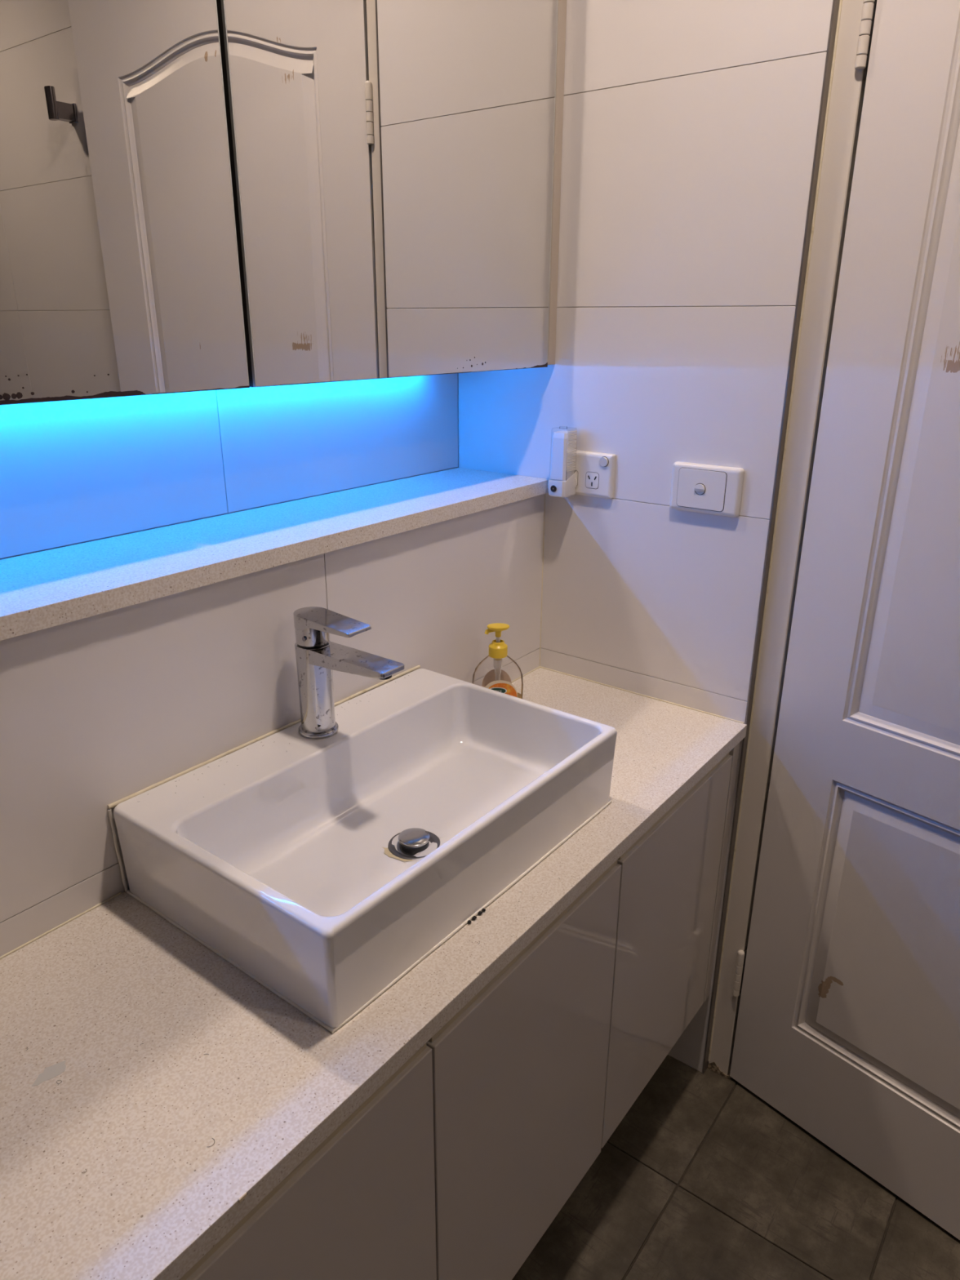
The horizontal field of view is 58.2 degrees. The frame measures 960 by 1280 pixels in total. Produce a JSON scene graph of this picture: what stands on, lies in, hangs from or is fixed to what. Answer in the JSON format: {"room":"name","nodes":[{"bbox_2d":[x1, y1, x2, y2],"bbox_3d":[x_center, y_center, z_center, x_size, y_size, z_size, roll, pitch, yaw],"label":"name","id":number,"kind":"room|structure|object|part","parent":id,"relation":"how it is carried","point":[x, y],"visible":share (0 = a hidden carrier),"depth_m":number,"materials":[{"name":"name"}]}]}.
{"room":"bathroom","nodes":[
{"label":"bathroom","id":0,"kind":"room"},
{"bbox_2d":[0,373,544,956],"bbox_3d":[-0.575,-0.137,0.890,0.299,2.420,1.902,15,25,34],"label":"wall","id":1,"kind":"structure","parent":0,"point":[97,711],"depth_m":1.10,"materials":[{"name":"beige tile"}]},
{"bbox_2d":[0,467,548,640],"bbox_3d":[-0.531,-0.037,0.890,0.211,0.024,1.898,15,25,34],"label":"stone ledge","id":2,"kind":"object","parent":1,"relation":"attached to","point":[51,588],"visible":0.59,"depth_m":1.09,"materials":[{"name":"white stone"}]},
{"bbox_2d":[0,0,566,404],"bbox_3d":[-0.526,-0.621,0.671,0.216,0.840,1.898,15,25,34],"label":"upper cabinet","id":3,"kind":"object","parent":1,"relation":"attached to","point":[196,195],"visible":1,"depth_m":0.95,"materials":[{"name":"beige"}]},
{"bbox_2d":[0,0,248,400],"bbox_3d":[-0.444,-0.598,0.609,0.004,0.839,0.601,15,25,34],"label":"mirror glass","id":4,"kind":"object","parent":3,"relation":"attached to","point":[124,268],"depth_m":0.82,"materials":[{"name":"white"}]},
{"bbox_3d":[-0.080,-0.769,1.075,0.015,0.840,0.611,15,25,34],"label":"mirror door","id":5,"kind":"part","parent":3,"relation":"part of","materials":[{"name":"grey"}]},
{"bbox_2d":[224,0,557,386],"bbox_3d":[-0.072,-0.767,1.070,0.004,0.839,0.608,15,25,34],"label":"mirror glass","id":6,"kind":"object","parent":3,"relation":"attached to","point":[392,163],"depth_m":1.09,"materials":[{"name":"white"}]},
{"bbox_3d":[0.105,-0.863,1.327,0.046,0.838,0.022,15,25,34],"label":"filler panel","id":7,"kind":"part","parent":3,"relation":"part of","materials":[{"name":"beige"}]},
{"bbox_2d":[0,493,743,959],"bbox_3d":[-0.295,0.198,0.787,0.408,0.339,1.901,15,25,34],"label":"trim","id":8,"kind":"structure","parent":1,"relation":"attached to","point":[540,666],"depth_m":1.49,"materials":[{"name":"plastic"}]},
{"bbox_2d":[178,742,739,1279],"bbox_3d":[-0.297,0.637,0.949,0.404,0.550,1.897,15,25,34],"label":"vanity cabinet","id":9,"kind":"object","parent":1,"relation":"attached to","point":[460,1163],"visible":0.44,"depth_m":1.05,"materials":[{"name":"beige laminate"}]},
{"bbox_3d":[-0.175,0.448,0.716,0.016,0.020,0.383,15,25,34],"label":"finger rail","id":10,"kind":"part","parent":9,"relation":"part of","materials":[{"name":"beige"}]},
{"bbox_3d":[-0.172,0.702,0.808,0.018,0.522,0.388,15,25,34],"label":"cabinet door","id":11,"kind":"part","parent":9,"relation":"part of","materials":[{"name":"grey laminate"}]},
{"bbox_2d":[0,667,746,1279],"bbox_3d":[-0.293,0.368,0.847,0.415,0.024,1.898,15,25,34],"label":"countertop","id":12,"kind":"structure","parent":9,"relation":"on","point":[153,1197],"depth_m":0.79,"materials":[{"name":"stone"}]},
{"bbox_2d":[26,681,655,1173],"bbox_3d":[-0.104,0.213,1.065,0.383,0.117,0.944,15,25,34],"label":"loose hairs","id":13,"kind":"object","parent":12,"relation":"on","point":[395,682],"visible":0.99,"depth_m":0.79,"materials":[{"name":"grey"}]},
{"bbox_2d":[107,665,617,1033],"bbox_3d":[-0.117,0.205,1.085,0.362,0.118,0.533,15,25,35],"label":"basin","id":14,"kind":"object","parent":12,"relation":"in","point":[325,870],"visible":0.98,"depth_m":1.02,"materials":[{"name":"white ceramic"}]},
{"bbox_2d":[293,606,404,738],"bbox_3d":[-0.169,0.054,1.087,0.167,0.166,0.052,15,25,34],"label":"tap","id":15,"kind":"object","parent":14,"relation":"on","point":[317,656],"visible":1,"depth_m":1.08,"materials":[{"name":"silver metal"}]},
{"bbox_3d":[-0.214,-0.012,1.100,0.043,0.030,0.043,15,25,34],"label":"lever","id":16,"kind":"part","parent":15,"relation":"part of","materials":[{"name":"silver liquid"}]},
{"bbox_3d":[-0.188,-0.020,1.076,0.109,0.020,0.044,15,25,34],"label":"lever blade","id":17,"kind":"part","parent":15,"relation":"part of","materials":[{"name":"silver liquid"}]},
{"bbox_3d":[-0.162,0.028,1.072,0.151,0.021,0.040,15,25,34],"label":"spout","id":18,"kind":"part","parent":15,"relation":"part of","materials":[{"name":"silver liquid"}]},
{"bbox_3d":[-0.082,0.253,1.075,0.037,0.012,0.037,15,25,35],"label":"plug stem","id":19,"kind":"part","parent":14,"relation":"part of","materials":[{"name":"black plastic"}]},
{"bbox_2d":[471,622,523,698],"bbox_3d":[0.030,0.049,1.451,0.087,0.156,0.045,-1,20,-3],"label":"soap dispenser","id":20,"kind":"object","parent":12,"relation":"on","point":[496,679],"visible":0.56,"depth_m":1.44,"materials":[{"name":"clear plastic"}]},
{"bbox_2d":[471,654,523,698],"bbox_3d":[0.030,0.071,1.460,0.087,0.109,0.043,-1,20,-3],"label":"bottle","id":21,"kind":"object","parent":20,"relation":"on","point":[496,679],"depth_m":1.46,"materials":[{"name":"clear plastic"}]},
{"bbox_3d":[0.030,0.001,1.435,0.007,0.023,0.007,-1,20,-3],"label":"pump stem","id":22,"kind":"part","parent":20,"relation":"part of","materials":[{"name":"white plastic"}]},
{"bbox_2d":[488,683,516,697],"bbox_3d":[0.035,0.099,1.449,0.056,0.059,0.004,-2,20,-6],"label":"label","id":23,"kind":"object","parent":20,"relation":"on","point":[506,688],"depth_m":1.44,"materials":[{"name":"orange paper"}]},
{"bbox_3d":[0.061,0.340,1.008,0.016,0.020,0.383,15,25,34],"label":"finger rail","id":24,"kind":"part","parent":9,"relation":"part of","materials":[{"name":"beige laminate"}]},
{"bbox_3d":[0.064,0.596,1.101,0.018,0.523,0.388,15,25,34],"label":"cabinet door","id":25,"kind":"part","parent":9,"relation":"part of","materials":[{"name":"grey laminate"}]},
{"bbox_3d":[0.298,0.487,1.389,0.018,0.522,0.381,15,25,34],"label":"cabinet door","id":26,"kind":"part","parent":9,"relation":"part of","materials":[{"name":"grey laminate"}]},
{"bbox_3d":[0.295,0.234,1.298,0.016,0.020,0.376,15,25,34],"label":"finger rail","id":27,"kind":"part","parent":9,"relation":"part of","materials":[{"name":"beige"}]},
{"bbox_3d":[0.422,0.419,1.539,0.018,0.547,0.025,15,25,34],"label":"filler panel","id":28,"kind":"part","parent":9,"relation":"part of","materials":[{"name":"grey laminate"}]},
{"bbox_2d":[457,0,833,1072],"bbox_3d":[1.230,-0.095,0.797,3.299,2.420,0.120,15,25,34],"label":"wall","id":29,"kind":"structure","parent":0,"point":[690,127],"depth_m":1.34,"materials":[{"name":"beige tile"}]},
{"bbox_2d":[575,450,615,498],"bbox_3d":[0.177,-0.286,1.486,0.116,0.075,0.015,15,25,34],"label":"power socket","id":30,"kind":"object","parent":29,"relation":"attached to","point":[595,471],"visible":0.6,"depth_m":1.47,"materials":[{"name":"white plastic"}]},
{"bbox_2d":[547,426,577,497],"bbox_3d":[0.142,-0.305,1.477,0.038,0.117,0.040,15,25,34],"label":"night light","id":31,"kind":"object","parent":30,"relation":"attached to","point":[562,481],"visible":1,"depth_m":1.47,"materials":[{"name":"white plastic"}]},
{"bbox_2d":[585,471,599,488],"bbox_3d":[0.192,-0.273,1.476,0.026,0.028,0.001,15,25,34],"label":"socket","id":32,"kind":"object","parent":30,"relation":"attached to","point":[592,478],"depth_m":1.48,"materials":[{"name":"white plastic"}]},
{"bbox_2d":[599,456,608,466],"bbox_3d":[0.208,-0.299,1.450,0.017,0.017,0.006,15,25,34],"label":"switch","id":33,"kind":"object","parent":30,"relation":"attached to","point":[603,460],"depth_m":1.45,"materials":[{"name":"white plastic"}]},
{"bbox_2d":[669,461,744,517],"bbox_3d":[0.354,-0.237,1.361,0.116,0.076,0.016,15,25,34],"label":"light switch","id":34,"kind":"object","parent":29,"relation":"attached to","point":[717,490],"visible":1,"depth_m":1.35,"materials":[{"name":"white plastic"}]},
{"bbox_3d":[0.349,-0.237,1.361,0.079,0.061,0.001,15,25,34],"label":"panel","id":35,"kind":"part","parent":34,"relation":"part of","materials":[{"name":"white plastic"}]},
{"bbox_2d":[702,0,874,1079],"bbox_3d":[0.807,-0.067,1.162,0.803,2.110,0.110,15,25,34],"label":"trim","id":36,"kind":"structure","parent":29,"relation":"attached to","point":[846,87],"depth_m":1.30,"materials":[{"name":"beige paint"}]},
{"bbox_2d":[729,0,959,1239],"bbox_3d":[0.733,-0.011,1.095,0.047,2.033,0.731,-17,26,-38],"label":"door","id":37,"kind":"structure","parent":29,"relation":"in","point":[846,978],"depth_m":1.29,"materials":[{"name":"paint"}]},
{"bbox_2d":[511,1054,959,1279],"bbox_3d":[0.806,1.306,0.638,3.399,0.100,2.600,15,25,34],"label":"floor","id":38,"kind":"structure","parent":0,"point":[701,1178],"depth_m":1.44,"materials":[{"name":"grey tile"}]}
]}

